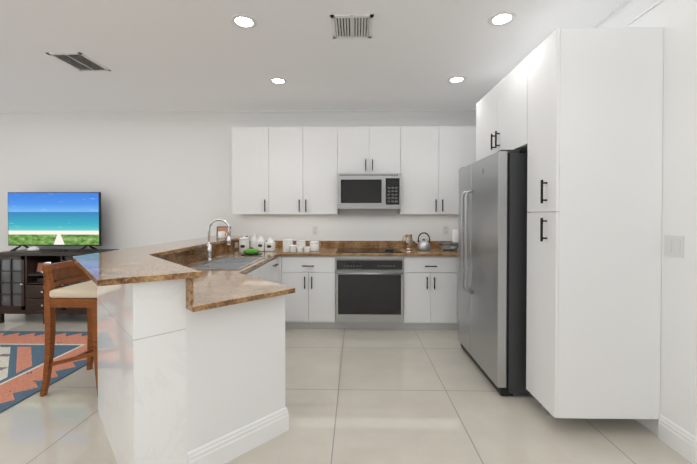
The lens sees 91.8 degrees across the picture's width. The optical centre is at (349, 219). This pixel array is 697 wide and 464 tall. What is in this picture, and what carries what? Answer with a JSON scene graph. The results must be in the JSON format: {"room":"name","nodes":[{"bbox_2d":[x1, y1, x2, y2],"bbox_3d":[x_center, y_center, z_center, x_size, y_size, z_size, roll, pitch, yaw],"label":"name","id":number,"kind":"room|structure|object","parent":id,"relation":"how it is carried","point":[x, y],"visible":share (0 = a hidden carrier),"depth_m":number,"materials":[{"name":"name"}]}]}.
{"room":"kitchen","nodes":[
{"label":"kitchen","id":0,"kind":"room"},
{"bbox_2d":[0,119,475,251],"bbox_3d":[-1.289,-0.072,4.664,11.000,2.750,0.120,0,1,1],"label":"wall","id":1,"kind":"structure","parent":0,"point":[156,182],"depth_m":4.62,"materials":[{"name":"white paint"}]},
{"bbox_2d":[0,109,475,120],"bbox_3d":[-2.325,-1.396,4.563,8.530,0.100,0.090,0,1,1],"label":"crown molding","id":2,"kind":"structure","parent":1,"relation":"attached to","point":[466,113],"depth_m":4.55,"materials":[{"name":"white"}]},
{"bbox_2d":[232,127,267,213],"bbox_3d":[-1.252,-0.615,4.431,0.469,1.100,0.328,0,1,1],"label":"upper cabinet","id":3,"kind":"object","parent":1,"relation":"attached to","point":[249,144],"depth_m":4.27,"materials":[{"name":"white wood"}]},
{"bbox_2d":[268,127,339,213],"bbox_3d":[-0.584,-0.614,4.419,0.868,1.100,0.328,0,1,1],"label":"upper cabinet","id":4,"kind":"object","parent":1,"relation":"attached to","point":[285,170],"depth_m":4.25,"materials":[{"name":"white wood"}]},
{"bbox_2d":[312,226,317,234],"bbox_3d":[-0.468,0.154,4.588,0.072,0.118,0.007,0,1,1],"label":"electrical outlet","id":5,"kind":"object","parent":1,"relation":"attached to","point":[315,230],"visible":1,"depth_m":4.59,"materials":[{"name":"white plastic"}]},
{"bbox_2d":[340,126,399,172],"bbox_3d":[0.247,-0.869,4.401,0.793,0.590,0.328,0,1,1],"label":"upper cabinet","id":6,"kind":"object","parent":1,"relation":"attached to","point":[370,149],"depth_m":4.24,"materials":[{"name":"white wood"}]},
{"bbox_2d":[337,173,400,208],"bbox_3d":[0.246,-0.348,4.354,0.783,0.435,0.433,0,1,1],"label":"microwave","id":7,"kind":"object","parent":6,"relation":"attached to","point":[368,190],"visible":1,"depth_m":4.16,"materials":[{"name":"silver metal"}]},
{"bbox_2d":[397,126,475,213],"bbox_3d":[1.114,-0.614,4.388,0.943,1.100,0.328,0,1,1],"label":"upper cabinet","id":8,"kind":"object","parent":1,"relation":"attached to","point":[431,157],"depth_m":4.22,"materials":[{"name":"white wood"}]},
{"bbox_2d":[443,226,448,234],"bbox_3d":[1.299,0.149,4.555,0.072,0.118,0.007,0,1,1],"label":"electrical outlet","id":9,"kind":"object","parent":1,"relation":"attached to","point":[445,230],"visible":1,"depth_m":4.55,"materials":[{"name":"white plastic"}]},
{"bbox_2d":[0,0,627,111],"bbox_3d":[-1.362,-1.441,0.638,11.000,0.080,8.300,0,1,1],"label":"ceiling","id":10,"kind":"structure","parent":0,"point":[179,55],"depth_m":2.89,"materials":[{"name":"white paint"}]},
{"bbox_2d":[46,52,110,71],"bbox_3d":[-2.448,-1.422,3.069,0.300,0.013,0.360,0,1,1],"label":"ceiling vent","id":11,"kind":"object","parent":10,"relation":"in","point":[80,61],"visible":0.94,"depth_m":3.05,"materials":[{"name":"white metal"}]},
{"bbox_2d":[230,14,256,28],"bbox_3d":[-0.759,-1.418,2.428,0.184,0.006,0.184,0,1,1],"label":"recessed light","id":12,"kind":"object","parent":10,"relation":"in","point":[243,21],"visible":1,"depth_m":2.42,"materials":[{"name":"white"}]},
{"bbox_2d":[269,77,286,84],"bbox_3d":[-0.740,-1.431,3.498,0.184,0.006,0.184,0,1,1],"label":"recessed light","id":13,"kind":"object","parent":10,"relation":"in","point":[278,80],"visible":1,"depth_m":3.48,"materials":[{"name":"white"}]},
{"bbox_2d":[330,14,373,38],"bbox_3d":[0.019,-1.415,2.494,0.300,0.013,0.300,0,1,1],"label":"ceiling vent","id":14,"kind":"object","parent":10,"relation":"in","point":[351,26],"visible":0.98,"depth_m":2.47,"materials":[{"name":"white metal"}]},
{"bbox_2d":[447,76,465,82],"bbox_3d":[1.100,-1.430,3.464,0.184,0.006,0.184,0,1,1],"label":"recessed light","id":15,"kind":"object","parent":10,"relation":"in","point":[457,79],"visible":1,"depth_m":3.46,"materials":[{"name":"white"}]},
{"bbox_2d":[488,11,515,26],"bbox_3d":[1.080,-1.418,2.394,0.184,0.006,0.184,0,1,1],"label":"recessed light","id":16,"kind":"object","parent":10,"relation":"in","point":[503,18],"visible":1,"depth_m":2.39,"materials":[{"name":"white"}]},
{"bbox_2d":[0,314,691,463],"bbox_3d":[-1.362,1.379,0.671,11.000,0.060,8.300,0,1,1],"label":"floor","id":17,"kind":"structure","parent":0,"point":[393,396],"depth_m":2.25,"materials":[{"name":"tile"}]},
{"bbox_2d":[0,331,93,412],"bbox_3d":[-3.906,1.320,2.673,3.040,0.010,2.510,0,1,1],"label":"rug","id":18,"kind":"object","parent":17,"relation":"on","point":[22,354],"visible":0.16,"depth_m":3.13,"materials":[{"name":"multicoloured fabric"}]},
{"bbox_2d":[0,249,118,323],"bbox_3d":[-3.809,0.859,4.420,1.290,0.893,0.472,0,1,1],"label":"tv console","id":19,"kind":"object","parent":17,"relation":"on","point":[21,286],"visible":0.5,"depth_m":4.22,"materials":[{"name":"brown wood"}]},
{"bbox_2d":[27,246,39,250],"bbox_3d":[-4.065,0.380,4.340,0.150,0.064,0.090,0,1,1],"label":"figurine","id":20,"kind":"object","parent":19,"relation":"on","point":[33,248],"visible":1,"depth_m":4.31,"materials":[{"name":"white ceramic"}]},
{"bbox_2d":[35,262,51,272],"bbox_3d":[-3.925,0.618,4.334,0.180,0.135,0.044,0,1,1],"label":"framed picture","id":21,"kind":"object","parent":19,"relation":"in","point":[39,267],"visible":0.54,"depth_m":4.33,"materials":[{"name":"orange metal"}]},
{"bbox_2d":[8,192,101,251],"bbox_3d":[-3.861,0.029,4.415,1.214,0.763,0.257,0,1,1],"label":"tv","id":22,"kind":"object","parent":19,"relation":"on","point":[54,218],"visible":1,"depth_m":4.40,"materials":[{"name":"black"}]},
{"bbox_2d":[51,250,66,251],"bbox_3d":[-3.706,0.403,4.306,0.180,0.018,0.045,0,1,1],"label":"remote","id":23,"kind":"object","parent":19,"relation":"on","point":[58,250],"visible":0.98,"depth_m":4.28,"materials":[{"name":"black plastic"}]},
{"bbox_2d":[40,260,97,396],"bbox_3d":[-2.086,0.836,2.749,0.484,0.984,0.470,0,1,1],"label":"bar stool","id":24,"kind":"object","parent":17,"relation":"on","point":[82,295],"visible":0.69,"depth_m":2.53,"materials":[{"name":"brown wood"}]},
{"bbox_2d":[97,257,288,463],"bbox_3d":[-1.046,0.798,3.083,1.362,1.046,3.048,0,1,1],"label":"base cabinet","id":25,"kind":"object","parent":17,"relation":"on","point":[177,380],"depth_m":1.79,"materials":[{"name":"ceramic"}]},
{"bbox_2d":[72,236,279,285],"bbox_3d":[-1.359,0.345,2.700,1.020,0.196,2.460,0,1,1],"label":"countertop","id":26,"kind":"structure","parent":25,"relation":"on","point":[129,265],"depth_m":2.23,"materials":[{"name":"stone"}]},
{"bbox_2d":[206,219,230,260],"bbox_3d":[-1.278,0.200,3.263,0.241,0.411,0.105,0,1,1],"label":"faucet","id":27,"kind":"object","parent":26,"relation":"on","point":[209,253],"visible":0.98,"depth_m":3.27,"materials":[{"name":"silver metal"}]},
{"bbox_2d":[190,257,264,269],"bbox_3d":[-1.112,0.510,3.147,0.444,0.215,0.794,0,1,1],"label":"sink","id":28,"kind":"object","parent":26,"relation":"in","point":[230,263],"visible":0.12,"depth_m":3.12,"materials":[{"name":"silver metal"}]},
{"bbox_2d":[241,247,261,254],"bbox_3d":[-1.104,0.357,3.805,0.200,0.084,0.150,0,1,1],"label":"dish","id":29,"kind":"object","parent":26,"relation":"on","point":[251,251],"visible":0.98,"depth_m":3.75,"materials":[{"name":"green"}]},
{"bbox_2d":[148,248,311,311],"bbox_3d":[-0.597,0.353,2.031,0.529,0.196,1.148,0,1,1],"label":"countertop","id":30,"kind":"structure","parent":25,"relation":"on","point":[205,289],"depth_m":2.02,"materials":[{"name":"stone"}]},
{"bbox_2d":[280,241,457,255],"bbox_3d":[0.045,0.328,4.244,3.773,0.196,0.677,0,1,1],"label":"countertop","id":31,"kind":"structure","parent":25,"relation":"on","point":[328,248],"depth_m":4.54,"materials":[{"name":"stone"}]},
{"bbox_2d":[218,231,226,238],"bbox_3d":[-1.516,0.188,4.031,0.109,0.085,0.080,0,1,1],"label":"mug","id":32,"kind":"object","parent":31,"relation":"on","point":[221,234],"visible":1,"depth_m":4.00,"materials":[{"name":"white ceramic"}]},
{"bbox_2d":[216,226,230,236],"bbox_3d":[-1.598,0.159,4.288,0.170,0.134,0.044,0,1,-9],"label":"framed picture","id":33,"kind":"object","parent":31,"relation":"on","point":[222,228],"visible":0.54,"depth_m":4.29,"materials":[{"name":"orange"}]},
{"bbox_2d":[239,236,249,252],"bbox_3d":[-1.260,0.295,4.037,0.124,0.203,0.124,0,1,1],"label":"canister","id":34,"kind":"object","parent":31,"relation":"on","point":[243,243],"visible":0.9,"depth_m":3.99,"materials":[{"name":"white ceramic"}]},
{"bbox_2d":[250,234,257,248],"bbox_3d":[-1.187,0.289,4.196,0.092,0.212,0.092,0,1,1],"label":"canister","id":35,"kind":"object","parent":31,"relation":"on","point":[254,240],"visible":0.67,"depth_m":4.16,"materials":[{"name":"white ceramic"}]},
{"bbox_2d":[256,236,265,250],"bbox_3d":[-1.100,0.305,4.197,0.095,0.180,0.096,0,1,1],"label":"canister","id":36,"kind":"object","parent":31,"relation":"on","point":[260,243],"visible":0.94,"depth_m":4.15,"materials":[{"name":"white ceramic"}]},
{"bbox_2d":[265,238,274,250],"bbox_3d":[-0.987,0.313,4.197,0.110,0.163,0.111,0,1,1],"label":"canister","id":37,"kind":"object","parent":31,"relation":"on","point":[270,244],"visible":1,"depth_m":4.14,"materials":[{"name":"white ceramic"}]},
{"bbox_2d":[282,239,292,251],"bbox_3d":[-0.754,0.317,4.118,0.128,0.158,0.128,0,1,1],"label":"jar","id":38,"kind":"object","parent":31,"relation":"on","point":[287,243],"visible":0.94,"depth_m":4.06,"materials":[{"name":"white ceramic"}]},
{"bbox_2d":[290,245,296,252],"bbox_3d":[-0.675,0.351,4.047,0.078,0.090,0.078,0,1,1],"label":"jar","id":39,"kind":"object","parent":31,"relation":"on","point":[293,248],"visible":1,"depth_m":4.01,"materials":[{"name":"white ceramic"}]},
{"bbox_2d":[297,246,302,252],"bbox_3d":[-0.592,0.361,4.046,0.074,0.071,0.074,0,1,1],"label":"jar","id":40,"kind":"object","parent":31,"relation":"on","point":[299,249],"visible":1,"depth_m":4.02,"materials":[{"name":"white ceramic"}]},
{"bbox_2d":[296,240,305,248],"bbox_3d":[-0.633,0.331,4.396,0.136,0.122,0.136,0,1,1],"label":"bowls","id":41,"kind":"object","parent":31,"relation":"on","point":[300,243],"visible":0.85,"depth_m":4.34,"materials":[{"name":"white ceramic"}]},
{"bbox_2d":[304,246,309,252],"bbox_3d":[-0.508,0.361,4.044,0.074,0.071,0.074,0,1,1],"label":"jar","id":42,"kind":"object","parent":31,"relation":"on","point":[306,249],"visible":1,"depth_m":4.01,"materials":[{"name":"white ceramic"}]},
{"bbox_2d":[310,241,320,251],"bbox_3d":[-0.424,0.332,4.173,0.141,0.125,0.124,0,1,1],"label":"jar","id":43,"kind":"object","parent":31,"relation":"on","point":[314,246],"visible":1,"depth_m":4.12,"materials":[{"name":"white ceramic"}]},
{"bbox_2d":[336,248,402,252],"bbox_3d":[0.238,0.391,4.256,0.786,0.008,0.510,0,1,1],"label":"cooktop","id":44,"kind":"object","parent":31,"relation":"in","point":[362,250],"visible":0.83,"depth_m":4.19,"materials":[{"name":"black glass"}]},
{"bbox_2d":[402,234,412,249],"bbox_3d":[0.744,0.293,4.321,0.138,0.200,0.104,0,1,1],"label":"pitcher","id":45,"kind":"object","parent":31,"relation":"on","point":[408,242],"visible":1,"depth_m":4.29,"materials":[{"name":"grey metal"}]},
{"bbox_2d":[415,232,430,250],"bbox_3d":[0.935,0.279,4.317,0.211,0.228,0.180,0,1,1],"label":"kettle","id":46,"kind":"object","parent":31,"relation":"on","point":[423,245],"visible":1,"depth_m":4.26,"materials":[{"name":"silver metal"}]},
{"bbox_2d":[438,242,457,250],"bbox_3d":[1.254,0.344,4.242,0.270,0.100,0.270,0,1,1],"label":"glass bowl","id":47,"kind":"object","parent":31,"relation":"on","point":[449,246],"visible":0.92,"depth_m":4.15,"materials":[{"name":"clear"}]},
{"bbox_2d":[452,229,458,249],"bbox_3d":[1.407,0.262,4.418,0.120,0.260,0.120,0,1,1],"label":"paper towel","id":48,"kind":"object","parent":31,"relation":"on","point":[455,235],"visible":0.44,"depth_m":4.37,"materials":[{"name":"white paper"}]},
{"bbox_2d":[277,256,340,327],"bbox_3d":[-0.507,0.867,4.289,0.692,0.880,0.618,0,1,1],"label":"base cabinet","id":49,"kind":"object","parent":17,"relation":"on","point":[312,304],"depth_m":3.98,"materials":[{"name":"white wood"}]},
{"bbox_2d":[336,259,403,322],"bbox_3d":[0.237,0.837,4.212,0.790,0.742,0.669,0,1,1],"label":"oven","id":50,"kind":"object","parent":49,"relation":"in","point":[369,290],"visible":1,"depth_m":3.94,"materials":[{"name":"silver metal"}]},
{"bbox_2d":[397,256,457,328],"bbox_3d":[0.952,0.867,4.263,0.627,0.880,0.618,0,1,1],"label":"base cabinet","id":51,"kind":"object","parent":17,"relation":"on","point":[430,292],"depth_m":3.95,"materials":[{"name":"white wood"}]},
{"bbox_2d":[457,288,457,328],"bbox_3d":[1.599,0.868,4.251,0.667,0.880,0.618,0,1,1],"label":"base cabinet","id":52,"kind":"object","parent":17,"relation":"on","point":[457,288],"depth_m":3.95,"materials":[{"name":"white wood"}]},
{"bbox_2d":[458,150,530,395],"bbox_3d":[1.466,0.401,2.973,0.866,1.842,0.970,0,1,1],"label":"fridge","id":53,"kind":"object","parent":17,"relation":"on","point":[492,275],"visible":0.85,"depth_m":2.54,"materials":[{"name":"grey metal"}]},
{"bbox_2d":[524,27,663,418],"bbox_3d":[1.578,0.086,2.227,0.634,2.490,0.349,0,1,1],"label":"tall cabinet","id":54,"kind":"object","parent":17,"relation":"on","point":[575,115],"depth_m":2.06,"materials":[{"name":"white wood"}]},
{"bbox_2d":[627,0,696,436],"bbox_3d":[1.975,-0.055,3.187,0.120,2.750,2.713,0,1,1],"label":"wall","id":55,"kind":"structure","parent":0,"point":[676,20],"depth_m":1.91,"materials":[{"name":"white paint"}]},
{"bbox_2d":[476,60,523,160],"bbox_3d":[1.591,-0.855,2.907,0.634,0.625,1.029,0,1,1],"label":"upper cabinet","id":56,"kind":"object","parent":55,"relation":"attached to","point":[500,113],"depth_m":2.81,"materials":[{"name":"white wood"}]},
{"bbox_2d":[594,0,663,27],"bbox_3d":[1.868,-1.379,3.078,0.090,0.100,2.700,0,1,1],"label":"crown molding","id":57,"kind":"structure","parent":55,"relation":"attached to","point":[627,13],"depth_m":2.24,"materials":[{"name":"white paint"}]},
{"bbox_2d":[664,235,683,257],"bbox_3d":[1.888,0.157,1.967,0.008,0.123,0.118,0,1,1],"label":"light switch","id":58,"kind":"object","parent":55,"relation":"attached to","point":[673,246],"visible":1,"depth_m":1.96,"materials":[{"name":"white plastic"}]},
{"bbox_2d":[688,434,696,463],"bbox_3d":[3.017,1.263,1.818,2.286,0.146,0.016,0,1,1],"label":"baseboard","id":59,"kind":"structure","parent":55,"relation":"attached to","point":[692,447],"depth_m":1.84,"materials":[{"name":"white wood"}]}
]}

